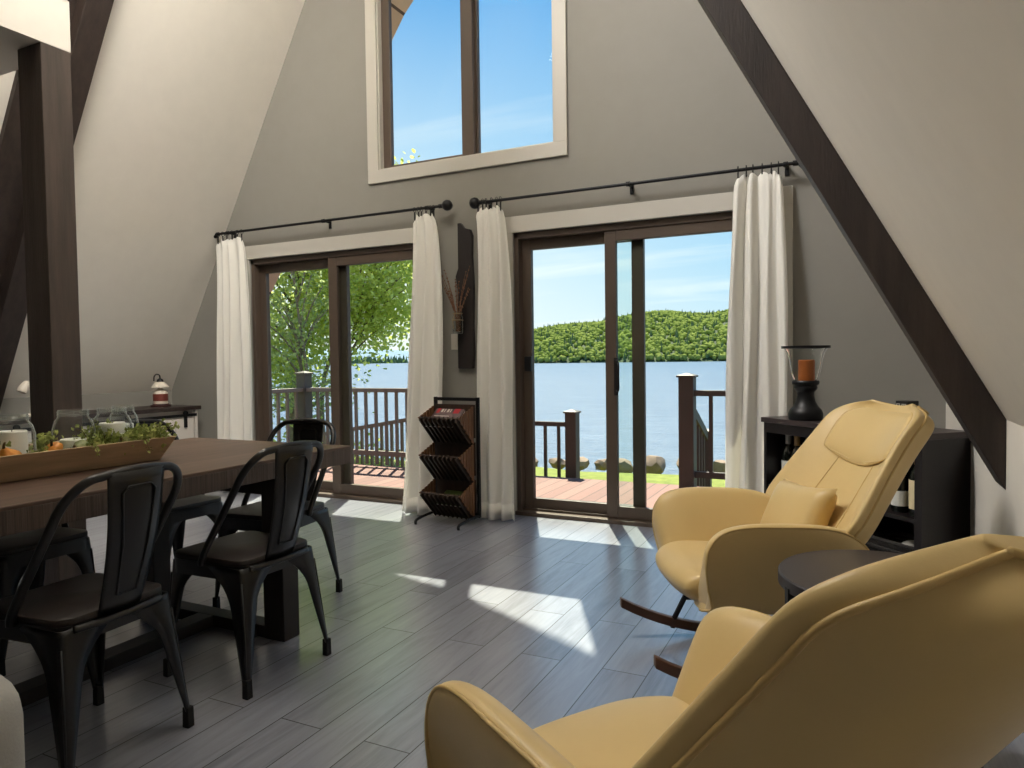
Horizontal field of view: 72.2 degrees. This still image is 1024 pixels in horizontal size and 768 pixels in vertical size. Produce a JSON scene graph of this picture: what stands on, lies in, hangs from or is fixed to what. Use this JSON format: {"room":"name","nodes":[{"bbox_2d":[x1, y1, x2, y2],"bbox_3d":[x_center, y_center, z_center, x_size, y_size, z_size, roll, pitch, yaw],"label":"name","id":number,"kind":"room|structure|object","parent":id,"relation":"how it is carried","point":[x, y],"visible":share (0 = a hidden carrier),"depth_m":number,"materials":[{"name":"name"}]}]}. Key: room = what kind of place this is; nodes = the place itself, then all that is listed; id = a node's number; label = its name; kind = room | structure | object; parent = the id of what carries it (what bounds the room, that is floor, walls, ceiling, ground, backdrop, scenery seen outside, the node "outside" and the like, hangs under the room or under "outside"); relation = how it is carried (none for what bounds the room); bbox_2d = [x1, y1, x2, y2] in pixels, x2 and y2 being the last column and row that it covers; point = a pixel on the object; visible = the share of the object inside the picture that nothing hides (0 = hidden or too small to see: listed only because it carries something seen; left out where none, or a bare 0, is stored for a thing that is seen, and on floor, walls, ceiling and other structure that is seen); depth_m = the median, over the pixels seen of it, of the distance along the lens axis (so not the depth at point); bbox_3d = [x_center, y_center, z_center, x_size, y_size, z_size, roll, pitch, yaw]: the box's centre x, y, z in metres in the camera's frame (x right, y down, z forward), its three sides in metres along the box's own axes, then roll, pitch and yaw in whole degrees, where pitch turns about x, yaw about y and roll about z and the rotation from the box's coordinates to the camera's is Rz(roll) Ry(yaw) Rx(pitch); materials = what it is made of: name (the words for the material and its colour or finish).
{"room":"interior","nodes":[
{"label":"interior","id":0,"kind":"room"},
{"bbox_2d":[0,0,70,75],"bbox_3d":[-4.462,-1.657,0.894,1.820,0.250,6.645,0,2,26],"label":"ceiling","id":1,"kind":"structure","parent":0,"point":[23,23],"depth_m":3.37,"materials":[{"name":"white paint"}]},
{"bbox_2d":[0,390,171,415],"bbox_3d":[-5.315,0.670,2.749,0.120,0.900,9.074,0,2,26],"label":"wall","id":2,"kind":"structure","parent":0,"point":[14,406],"depth_m":6.16,"materials":[{"name":"grey paint"}]},
{"bbox_2d":[0,0,304,397],"bbox_3d":[-3.934,-2.792,1.933,3.341,6.036,9.414,0,2,26],"label":"ceiling","id":3,"kind":"structure","parent":0,"point":[180,93],"depth_m":5.66,"materials":[{"name":"white paint"}]},
{"bbox_2d":[0,0,76,288],"bbox_3d":[-2.749,-2.700,4.356,2.385,4.397,0.220,0,2,26],"label":"board","id":4,"kind":"object","parent":3,"relation":"attached to","point":[11,189],"depth_m":4.68,"materials":[{"name":"brown wood"}]},
{"bbox_2d":[0,0,113,407],"bbox_3d":[-2.612,-2.724,4.506,3.200,6.218,0.170,0,2,26],"label":"rafter","id":5,"kind":"object","parent":3,"relation":"attached to","point":[90,19],"depth_m":4.79,"materials":[{"name":"brown wood"}]},
{"bbox_2d":[269,0,412,293],"bbox_3d":[-1.911,-2.155,7.132,4.220,7.716,1.616,0,2,26],"label":"roof","id":6,"kind":"structure","parent":0,"point":[399,8],"depth_m":6.86,"materials":[{"name":"brown wood"}]},
{"bbox_2d":[3,491,1023,767],"bbox_3d":[-2.375,1.188,1.337,6.806,0.120,9.454,0,2,26],"label":"floor","id":7,"kind":"structure","parent":0,"point":[527,612],"depth_m":2.76,"materials":[{"name":"grey wood"}]},
{"bbox_2d":[0,675,24,767],"bbox_3d":[-1.461,0.771,0.871,0.695,0.720,1.320,0,2,26],"label":"sofa","id":8,"kind":"object","parent":7,"relation":"on","point":[12,747],"visible":1,"depth_m":1.27,"materials":[{"name":"grey fabric"}]},
{"bbox_2d":[0,523,94,675],"bbox_3d":[-2.025,0.642,2.848,0.482,0.861,0.420,0,2,24],"label":"dining chair","id":9,"kind":"object","parent":7,"relation":"on","point":[17,550],"visible":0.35,"depth_m":2.78,"materials":[{"name":"black metal"}]},
{"bbox_2d":[18,42,85,585],"bbox_3d":[-2.294,-0.296,3.512,0.190,2.700,0.145,0,2,26],"label":"post","id":10,"kind":"object","parent":7,"relation":"on","point":[44,70],"visible":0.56,"depth_m":3.45,"materials":[{"name":"brown wood"}]},
{"bbox_2d":[0,462,193,767],"bbox_3d":[-1.264,0.657,2.085,0.482,0.861,0.420,0,2,22],"label":"dining chair","id":11,"kind":"object","parent":7,"relation":"on","point":[66,622],"visible":1,"depth_m":1.97,"materials":[{"name":"black metal"}]},
{"bbox_2d":[0,405,200,443],"bbox_3d":[-3.641,0.625,5.465,0.490,0.765,2.540,0,2,26],"label":"sideboard","id":12,"kind":"object","parent":7,"relation":"on","point":[186,416],"visible":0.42,"depth_m":6.08,"materials":[{"name":"grey wood"}]},
{"bbox_2d":[16,381,30,416],"bbox_3d":[-3.690,0.110,5.349,0.130,0.273,0.153,0,2,26],"label":"table lamp","id":13,"kind":"object","parent":12,"relation":"on","point":[23,388],"visible":0.59,"depth_m":5.31,"materials":[{"name":"beige ceramic"}]},
{"bbox_2d":[150,374,170,406],"bbox_3d":[-3.177,0.056,6.340,0.170,0.301,0.170,0,2,26],"label":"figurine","id":14,"kind":"object","parent":12,"relation":"on","point":[160,396],"visible":0.99,"depth_m":6.29,"materials":[{"name":"red"}]},
{"bbox_2d":[124,419,222,557],"bbox_3d":[-1.765,0.615,3.569,0.482,0.861,0.420,0,2,28],"label":"dining chair","id":15,"kind":"object","parent":7,"relation":"on","point":[183,509],"visible":0.16,"depth_m":3.54,"materials":[{"name":"black metal"}]},
{"bbox_2d":[0,438,350,706],"bbox_3d":[-1.668,0.700,2.499,1.025,0.760,2.155,0,2,26],"label":"dining table","id":16,"kind":"object","parent":7,"relation":"on","point":[207,465],"visible":0.56,"depth_m":2.79,"materials":[{"name":"brown wood"}]},
{"bbox_2d":[0,436,175,482],"bbox_3d":[-1.771,0.279,2.312,0.308,0.095,1.298,0,2,26],"label":"wooden tray","id":17,"kind":"object","parent":16,"relation":"on","point":[18,467],"visible":0.72,"depth_m":2.50,"materials":[{"name":"brown wood"}]},
{"bbox_2d":[0,442,21,455],"bbox_3d":[-1.667,0.231,2.322,0.074,0.083,0.069,0,2,24],"label":"gourd","id":18,"kind":"object","parent":17,"relation":"in","point":[4,451],"visible":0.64,"depth_m":2.30,"materials":[{"name":"brown"}]},
{"bbox_2d":[0,413,36,450],"bbox_3d":[-1.731,0.206,2.429,0.140,0.206,0.140,0,2,26],"label":"candle jar","id":19,"kind":"object","parent":17,"relation":"in","point":[26,415],"visible":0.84,"depth_m":2.48,"materials":[{"name":"clear glass"}]},
{"bbox_2d":[0,429,27,453],"bbox_3d":[-1.730,0.230,2.430,0.092,0.141,0.092,0,2,26],"label":"pillar candle","id":20,"kind":"object","parent":19,"relation":"in","point":[18,438],"visible":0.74,"depth_m":2.40,"materials":[{"name":"white wax"}]},
{"bbox_2d":[51,409,94,440],"bbox_3d":[-1.637,0.199,2.623,0.140,0.206,0.140,0,2,26],"label":"candle jar","id":21,"kind":"object","parent":17,"relation":"in","point":[87,410],"visible":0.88,"depth_m":2.62,"materials":[{"name":"clear glass"}]},
{"bbox_2d":[59,437,86,448],"bbox_3d":[-1.637,0.247,2.624,0.092,0.091,0.092,0,2,26],"label":"pillar candle","id":22,"kind":"object","parent":21,"relation":"in","point":[67,443],"visible":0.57,"depth_m":2.58,"materials":[{"name":"white wax"}]},
{"bbox_2d":[72,439,87,447],"bbox_3d":[-1.541,0.230,2.511,0.054,0.061,0.070,-2,2,-36],"label":"gourd","id":23,"kind":"object","parent":17,"relation":"in","point":[81,443],"visible":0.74,"depth_m":2.51,"materials":[{"name":"green"}]},
{"bbox_2d":[0,418,179,456],"bbox_3d":[-1.744,0.232,2.353,0.305,0.167,1.275,0,2,31],"label":"garland","id":24,"kind":"object","parent":17,"relation":"on","point":[97,437],"visible":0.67,"depth_m":2.66,"materials":[{"name":"green plant"}]},
{"bbox_2d":[45,440,62,450],"bbox_3d":[-1.616,0.225,2.475,0.056,0.058,0.054,0,2,30],"label":"gourd","id":25,"kind":"object","parent":24,"relation":"on","point":[52,445],"visible":0.65,"depth_m":2.46,"materials":[{"name":"orange"}]},
{"bbox_2d":[117,436,129,442],"bbox_3d":[-1.478,0.220,2.673,0.048,0.046,0.040,1,2,39],"label":"gourd","id":26,"kind":"object","parent":24,"relation":"on","point":[126,438],"visible":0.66,"depth_m":2.67,"materials":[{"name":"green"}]},
{"bbox_2d":[91,407,132,427],"bbox_3d":[-1.556,0.194,2.733,0.140,0.206,0.140,0,2,26],"label":"candle jar","id":27,"kind":"object","parent":17,"relation":"in","point":[125,408],"visible":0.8,"depth_m":2.73,"materials":[{"name":"clear glass"}]},
{"bbox_2d":[99,421,125,437],"bbox_3d":[-1.556,0.217,2.734,0.092,0.141,0.092,0,2,26],"label":"pillar candle","id":28,"kind":"object","parent":27,"relation":"in","point":[119,426],"visible":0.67,"depth_m":2.70,"materials":[{"name":"white wax"}]},
{"bbox_2d":[109,405,138,425],"bbox_3d":[-1.580,0.190,2.856,0.112,0.206,0.112,0,2,26],"label":"candle jar","id":29,"kind":"object","parent":17,"relation":"in","point":[112,407],"visible":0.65,"depth_m":2.85,"materials":[{"name":"clear glass"}]},
{"bbox_2d":[163,440,330,699],"bbox_3d":[-0.976,0.635,2.636,0.482,0.861,0.420,0,2,27],"label":"dining chair","id":30,"kind":"object","parent":7,"relation":"on","point":[241,562],"visible":0.95,"depth_m":2.51,"materials":[{"name":"black metal"}]},
{"bbox_2d":[213,418,342,607],"bbox_3d":[-1.113,0.612,3.386,0.420,0.861,0.482,0,2,20],"label":"dining chair","id":31,"kind":"object","parent":7,"relation":"on","point":[246,517],"visible":0.48,"depth_m":3.40,"materials":[{"name":"black metal"}]},
{"bbox_2d":[414,397,480,530],"bbox_3d":[-0.460,0.541,4.928,0.392,0.886,0.274,0,2,32],"label":"rack","id":32,"kind":"object","parent":7,"relation":"on","point":[452,458],"visible":1,"depth_m":4.93,"materials":[{"name":"brown wood"}]},
{"bbox_2d":[425,408,463,427],"bbox_3d":[-0.476,0.238,4.965,0.242,0.124,0.157,0,2,32],"label":"magazine","id":33,"kind":"object","parent":32,"relation":"in","point":[439,412],"visible":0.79,"depth_m":4.98,"materials":[{"name":"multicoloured paper"}]},
{"bbox_2d":[437,490,463,506],"bbox_3d":[-0.409,0.808,4.956,0.222,0.083,0.135,0,2,32],"label":"booklet","id":34,"kind":"object","parent":32,"relation":"in","point":[451,492],"visible":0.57,"depth_m":5.00,"materials":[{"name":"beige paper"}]},
{"bbox_2d":[424,534,1023,767],"bbox_3d":[0.342,0.614,1.120,0.713,0.970,1.061,-2,2,-31],"label":"rocking chair","id":35,"kind":"object","parent":7,"relation":"on","point":[914,659],"visible":1,"depth_m":0.68,"materials":[{"name":"yellow leather"}]},
{"bbox_2d":[620,400,934,678],"bbox_3d":[0.982,0.556,2.604,1.061,0.970,0.713,-1,2,-2],"label":"rocking chair","id":36,"kind":"object","parent":7,"relation":"on","point":[713,547],"visible":0.78,"depth_m":2.49,"materials":[{"name":"yellow leather"}]},
{"bbox_2d":[760,478,836,525],"bbox_3d":[1.083,0.502,2.681,0.170,0.272,0.426,-1,2,-4],"label":"throw pillow","id":37,"kind":"object","parent":36,"relation":"on","point":[790,502],"visible":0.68,"depth_m":2.58,"materials":[{"name":"yellow leather"}]},
{"bbox_2d":[824,407,911,464],"bbox_3d":[1.351,0.204,2.608,0.190,0.225,0.457,-1,2,-2],"label":"cushion","id":38,"kind":"object","parent":36,"relation":"on","point":[853,435],"depth_m":2.65,"materials":[{"name":"yellow leather"}]},
{"bbox_2d":[761,416,970,550],"bbox_3d":[1.739,0.599,3.575,0.297,0.800,1.049,-1,2,-19],"label":"bookshelf","id":39,"kind":"object","parent":7,"relation":"on","point":[942,482],"visible":0.23,"depth_m":3.10,"materials":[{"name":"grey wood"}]},
{"bbox_2d":[781,435,792,468],"bbox_3d":[1.562,0.426,3.962,0.076,0.287,0.075,0,2,26],"label":"wine bottle","id":40,"kind":"object","parent":39,"relation":"on","point":[788,448],"visible":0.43,"depth_m":3.94,"materials":[{"name":"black glass"}]},
{"bbox_2d":[790,436,800,457],"bbox_3d":[1.579,0.429,3.883,0.076,0.287,0.075,0,2,26],"label":"wine bottle","id":41,"kind":"object","parent":39,"relation":"on","point":[797,440],"visible":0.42,"depth_m":3.87,"materials":[{"name":"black glass"}]},
{"bbox_2d":[781,345,830,420],"bbox_3d":[1.586,-0.006,3.790,0.248,0.399,0.248,0,2,26],"label":"candle holder","id":42,"kind":"object","parent":39,"relation":"on","point":[805,407],"visible":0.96,"depth_m":3.74,"materials":[{"name":"black metal"}]},
{"bbox_2d":[784,348,827,380],"bbox_3d":[1.584,-0.107,3.787,0.224,0.176,0.224,0,2,26],"label":"glass shade","id":43,"kind":"object","parent":42,"relation":"on","point":[786,349],"depth_m":3.77,"materials":[{"name":"clear glass"}]},
{"bbox_2d":[798,359,814,380],"bbox_3d":[1.588,-0.076,3.786,0.084,0.115,0.083,0,2,26],"label":"pillar candle","id":44,"kind":"object","parent":42,"relation":"on","point":[806,368],"visible":1,"depth_m":3.75,"materials":[{"name":"orange wax"}]},
{"bbox_2d":[768,484,913,522],"bbox_3d":[1.743,0.590,3.575,0.265,0.018,0.985,-1,2,-19],"label":"shelf","id":45,"kind":"object","parent":39,"relation":"attached to","point":[889,513],"depth_m":3.19,"materials":[{"name":"black wood"}]},
{"bbox_2d":[865,530,913,553],"bbox_3d":[1.839,0.829,3.282,0.200,0.216,0.284,-1,2,-19],"label":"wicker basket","id":46,"kind":"object","parent":39,"relation":"on","point":[886,541],"visible":0.21,"depth_m":3.33,"materials":[{"name":"black wicker"}]},
{"bbox_2d":[902,540,913,546],"bbox_3d":[1.855,0.753,3.228,0.120,0.066,0.090,0,2,26],"label":"folded cloth","id":47,"kind":"object","parent":46,"relation":"in","point":[907,542],"visible":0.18,"depth_m":3.22,"materials":[{"name":"grey fabric"}]},
{"bbox_2d":[891,472,908,512],"bbox_3d":[1.798,0.455,3.252,0.076,0.272,0.075,0,2,26],"label":"wine bottle","id":48,"kind":"object","parent":39,"relation":"on","point":[900,501],"visible":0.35,"depth_m":3.22,"materials":[{"name":"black glass"}]},
{"bbox_2d":[896,400,918,405],"bbox_3d":[1.906,0.141,3.385,0.071,0.122,0.070,-1,2,-19],"label":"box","id":49,"kind":"object","parent":39,"relation":"on","point":[899,402],"visible":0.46,"depth_m":3.36,"materials":[{"name":"black"}]},
{"bbox_2d":[909,460,914,516],"bbox_3d":[1.820,0.450,3.143,0.076,0.287,0.075,0,2,26],"label":"wine bottle","id":50,"kind":"object","parent":39,"relation":"on","point":[912,474],"visible":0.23,"depth_m":3.13,"materials":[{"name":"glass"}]},
{"bbox_2d":[778,549,981,767],"bbox_3d":[1.002,0.789,1.881,0.540,0.552,0.540,0,2,26],"label":"side table","id":51,"kind":"object","parent":7,"relation":"on","point":[797,573],"visible":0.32,"depth_m":1.98,"materials":[{"name":"black wood"}]},
{"bbox_2d":[172,0,945,509],"bbox_3d":[-0.403,-2.415,5.394,6.446,6.960,0.180,0,2,26],"label":"wall","id":52,"kind":"structure","parent":0,"point":[654,90],"depth_m":4.83,"materials":[{"name":"grey paint"}]},
{"bbox_2d":[245,228,412,440],"bbox_3d":[-1.514,-0.132,5.909,1.990,2.191,0.024,0,2,26],"label":"trim","id":53,"kind":"structure","parent":52,"relation":"attached to","point":[400,236],"depth_m":5.90,"materials":[{"name":"grey paint"}]},
{"bbox_2d":[251,244,412,503],"bbox_3d":[-1.480,-0.074,5.980,1.830,2.080,0.190,0,2,26],"label":"door","id":54,"kind":"structure","parent":52,"relation":"in","point":[337,263],"depth_m":5.96,"materials":[{"name":"brown wood"}]},
{"bbox_2d":[214,200,452,237],"bbox_3d":[-1.585,-1.345,5.835,2.542,0.093,0.132,0,2,26],"label":"curtain rod","id":55,"kind":"object","parent":52,"relation":"attached to","point":[447,205],"visible":0.91,"depth_m":5.70,"materials":[{"name":"black metal"}]},
{"bbox_2d":[216,229,252,491],"bbox_3d":[-2.458,-0.206,6.200,0.516,2.316,0.185,0,2,26],"label":"curtain","id":56,"kind":"object","parent":55,"relation":"hanging from","point":[234,357],"visible":0.78,"depth_m":6.22,"materials":[{"name":"white fabric"}]},
{"bbox_2d":[402,205,442,515],"bbox_3d":[-0.651,-0.199,5.261,0.355,2.316,0.316,0,2,22],"label":"curtain","id":57,"kind":"object","parent":55,"relation":"hanging from","point":[425,363],"visible":0.86,"depth_m":5.29,"materials":[{"name":"white fabric"}]},
{"bbox_2d":[451,334,457,349],"bbox_3d":[-0.436,-0.323,5.386,0.072,0.120,0.012,0,2,26],"label":"light switch","id":58,"kind":"object","parent":52,"relation":"attached to","point":[454,337],"visible":0.99,"depth_m":5.38,"materials":[{"name":"beige plastic"}]},
{"bbox_2d":[452,223,475,368],"bbox_3d":[-0.374,-0.666,5.277,0.158,1.100,0.128,0,2,26],"label":"plank","id":59,"kind":"object","parent":52,"relation":"attached to","point":[466,347],"visible":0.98,"depth_m":5.30,"materials":[{"name":"brown wood"}]},
{"bbox_2d":[452,314,462,333],"bbox_3d":[-0.409,-0.463,5.285,0.080,0.165,0.079,0,2,26],"label":"glass jar","id":60,"kind":"object","parent":59,"relation":"on","point":[461,316],"depth_m":5.30,"materials":[{"name":"clear glass"}]},
{"bbox_2d":[441,266,469,331],"bbox_3d":[-0.451,-0.639,5.267,0.301,0.498,0.082,0,2,18],"label":"twigs","id":61,"kind":"object","parent":60,"relation":"in","point":[458,329],"visible":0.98,"depth_m":5.26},
{"bbox_2d":[376,0,553,169],"bbox_3d":[-0.359,-2.600,5.354,1.520,1.770,0.160,0,2,26],"label":"window","id":62,"kind":"structure","parent":52,"relation":"in","point":[469,9],"depth_m":5.35,"materials":[{"name":"brown paint"}]},
{"bbox_2d":[365,0,567,184],"bbox_3d":[-0.399,-2.596,5.272,1.720,1.970,0.024,0,2,26],"label":"trim","id":63,"kind":"structure","parent":52,"relation":"attached to","point":[559,147],"depth_m":5.25,"materials":[{"name":"grey paint"}]},
{"bbox_2d":[514,211,732,527],"bbox_3d":[0.875,-0.067,4.842,1.830,2.080,0.190,0,2,26],"label":"door","id":64,"kind":"structure","parent":52,"relation":"in","point":[635,232],"depth_m":4.90,"materials":[{"name":"brown wood"}]},
{"bbox_2d":[469,160,801,208],"bbox_3d":[0.749,-1.329,4.707,2.337,0.093,0.132,0,2,26],"label":"curtain rod","id":65,"kind":"object","parent":52,"relation":"attached to","point":[474,202],"visible":0.86,"depth_m":4.65,"materials":[{"name":"black metal"}]},
{"bbox_2d":[476,196,513,520],"bbox_3d":[-0.128,-0.198,5.041,0.374,2.316,0.260,0,2,26],"label":"curtain","id":66,"kind":"object","parent":65,"relation":"hanging from","point":[495,319],"visible":0.92,"depth_m":5.05,"materials":[{"name":"white fabric"}]},
{"bbox_2d":[725,161,787,492],"bbox_3d":[1.493,-0.194,4.279,0.389,2.314,0.211,0,2,26],"label":"curtain","id":67,"kind":"object","parent":65,"relation":"hanging from","point":[756,362],"visible":0.72,"depth_m":4.30,"materials":[{"name":"white fabric"}]},
{"bbox_2d":[505,185,792,513],"bbox_3d":[0.840,-0.125,4.770,1.990,2.191,0.024,0,2,26],"label":"trim","id":68,"kind":"structure","parent":52,"relation":"attached to","point":[720,202],"depth_m":4.72,"materials":[{"name":"grey paint"}]},
{"bbox_2d":[741,0,1023,426],"bbox_3d":[-0.924,-2.789,0.477,3.347,6.024,9.414,0,2,26],"label":"ceiling","id":69,"kind":"structure","parent":0,"point":[921,102],"depth_m":1.49,"materials":[{"name":"white paint"}]},
{"bbox_2d":[698,0,1006,489],"bbox_3d":[0.276,-2.731,3.121,3.206,6.190,0.190,0,2,26],"label":"rafter","id":70,"kind":"object","parent":69,"relation":"attached to","point":[948,366],"visible":1,"depth_m":2.61,"materials":[{"name":"brown wood"}]},
{"bbox_2d":[946,402,1023,536],"bbox_3d":[0.560,0.680,-0.092,0.120,0.912,9.074,0,2,26],"label":"wall","id":71,"kind":"structure","parent":0,"point":[994,509],"depth_m":2.53,"materials":[{"name":"white paint"}]},
{"label":"outside","id":72,"kind":"structure","parent":0,"visible":0},
{"bbox_2d":[272,361,725,474],"bbox_3d":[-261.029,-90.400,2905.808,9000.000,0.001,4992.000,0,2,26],"label":"lake","id":73,"kind":"structure","parent":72,"point":[559,387],"depth_m":42.44,"materials":[{"name":"liquid"}]},
{"bbox_2d":[278,354,407,364],"bbox_3d":[-574.231,-67.216,1970.824,654.111,24.052,59.018,0,2,26],"label":"trees","id":74,"kind":"object","parent":73,"relation":"on","point":[368,359],"visible":0.18,"depth_m":1850.39,"materials":[{"name":"green plant"}]},
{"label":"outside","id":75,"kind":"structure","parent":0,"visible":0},
{"bbox_2d":[281,349,408,360],"bbox_3d":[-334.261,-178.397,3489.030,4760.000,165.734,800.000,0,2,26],"label":"mountain","id":76,"kind":"structure","parent":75,"point":[390,353],"depth_m":3635.74},
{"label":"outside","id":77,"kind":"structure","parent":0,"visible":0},
{"bbox_2d":[316,464,702,507],"bbox_3d":[0.693,1.095,6.379,9.500,0.050,2.296,0,2,26],"label":"deck","id":78,"kind":"object","parent":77,"point":[594,490],"visible":0.11,"depth_m":7.23,"materials":[{"name":"brown wood"}]},
{"bbox_2d":[272,371,406,465],"bbox_3d":[-1.902,0.460,7.780,2.819,1.195,1.963,0,2,26],"label":"deck railing","id":79,"kind":"object","parent":78,"relation":"on","point":[303,391],"visible":0.34,"depth_m":8.74,"materials":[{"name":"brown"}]},
{"bbox_2d":[323,409,580,477],"bbox_3d":[-1.105,0.960,8.820,4.145,1.365,0.161,0,2,26],"label":"railing","id":80,"kind":"object","parent":78,"relation":"on","point":[571,424],"visible":0.27,"depth_m":8.01,"materials":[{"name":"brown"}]},
{"bbox_2d":[676,373,725,487],"bbox_3d":[3.229,0.467,6.182,3.514,1.150,0.180,0,2,26],"label":"deck railing","id":81,"kind":"object","parent":78,"relation":"on","point":[687,392],"visible":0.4,"depth_m":6.83,"materials":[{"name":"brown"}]},
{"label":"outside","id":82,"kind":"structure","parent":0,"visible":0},
{"bbox_2d":[534,317,727,362],"bbox_3d":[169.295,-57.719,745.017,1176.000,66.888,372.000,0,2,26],"label":"hill","id":83,"kind":"structure","parent":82,"point":[582,360],"depth_m":594.61,"materials":[{"name":"green plant"}]},
{"bbox_2d":[534,309,727,362],"bbox_3d":[160.084,-60.714,750.345,609.846,74.188,374.083,0,2,26],"label":"forest","id":84,"kind":"object","parent":83,"relation":"on","point":[683,322],"visible":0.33,"depth_m":634.04,"materials":[{"name":"green plant"}]},
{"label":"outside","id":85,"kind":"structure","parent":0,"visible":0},
{"bbox_2d":[359,456,724,486],"bbox_3d":[-9.113,2.643,-10.564,82.800,0.560,52.874,0,2,26],"label":"lawn","id":86,"kind":"structure","parent":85,"point":[628,477],"depth_m":11.47,"materials":[{"name":"green plant"}]},
{"bbox_2d":[270,270,370,425],"bbox_3d":[-3.672,-0.809,12.010,2.347,4.762,2.462,-2,2,-36],"label":"birch tree","id":87,"kind":"object","parent":86,"relation":"on","point":[304,324],"visible":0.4,"depth_m":12.11,"materials":[{"name":"green plant"}]},
{"bbox_2d":[270,263,412,441],"bbox_3d":[-4.627,-2.401,15.242,7.833,7.754,7.412,-2,3,-42],"label":"maple tree","id":88,"kind":"object","parent":86,"relation":"on","point":[276,295],"visible":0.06,"depth_m":14.07,"materials":[{"name":"green plant"}]},
{"bbox_2d":[272,148,419,443],"bbox_3d":[-2.915,-1.648,14.597,4.702,6.246,4.337,0,2,18],"label":"maple tree","id":89,"kind":"object","parent":86,"relation":"on","point":[388,269],"visible":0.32,"depth_m":13.69,"materials":[{"name":"green plant"}]},
{"bbox_2d":[330,412,389,464],"bbox_3d":[-2.430,1.049,11.038,1.502,1.185,1.633,0,2,26],"label":"shrub","id":90,"kind":"object","parent":86,"relation":"on","point":[372,412],"visible":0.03,"depth_m":10.99,"materials":[{"name":"green plant"}]},
{"bbox_2d":[548,457,564,468],"bbox_3d":[0.841,1.452,12.867,0.362,0.217,0.268,0,2,13],"label":"boulder","id":91,"kind":"object","parent":86,"relation":"on","point":[553,461],"visible":0.66,"depth_m":12.79,"materials":[{"name":"grey stone"}]},
{"bbox_2d":[580,456,589,470],"bbox_3d":[1.200,1.444,12.597,0.424,0.267,0.352,-1,2,-14],"label":"boulder","id":92,"kind":"object","parent":86,"relation":"on","point":[584,462],"visible":0.38,"depth_m":12.50,"materials":[{"name":"grey stone"}]},
{"bbox_2d":[594,459,605,470],"bbox_3d":[1.646,1.447,12.608,0.268,0.225,0.323,1,3,42],"label":"boulder","id":93,"kind":"object","parent":86,"relation":"on","point":[599,464],"visible":0.63,"depth_m":12.50,"materials":[{"name":"beige stone"}]},
{"bbox_2d":[619,458,632,472],"bbox_3d":[1.923,1.445,12.303,0.453,0.294,0.308,0,2,16],"label":"boulder","id":94,"kind":"object","parent":86,"relation":"on","point":[625,466],"visible":0.5,"depth_m":12.15,"materials":[{"name":"beige stone"}]},
{"bbox_2d":[646,455,665,473],"bbox_3d":[2.469,1.432,12.308,0.449,0.383,0.564,0,2,12],"label":"boulder","id":95,"kind":"object","parent":86,"relation":"on","point":[654,464],"visible":0.69,"depth_m":12.09,"materials":[{"name":"beige stone"}]},
{"bbox_2d":[696,409,711,486],"bbox_3d":[1.418,0.904,7.738,1.382,1.521,1.031,0,2,26],"label":"stair railing","id":96,"kind":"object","parent":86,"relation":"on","point":[702,433],"depth_m":7.56,"materials":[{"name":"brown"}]},
{"bbox_2d":[713,460,724,472],"bbox_3d":[3.598,1.437,12.001,0.395,0.285,0.393,1,2,37],"label":"boulder","id":97,"kind":"object","parent":86,"relation":"on","point":[718,465],"visible":0.35,"depth_m":11.86,"materials":[{"name":"grey stone"}]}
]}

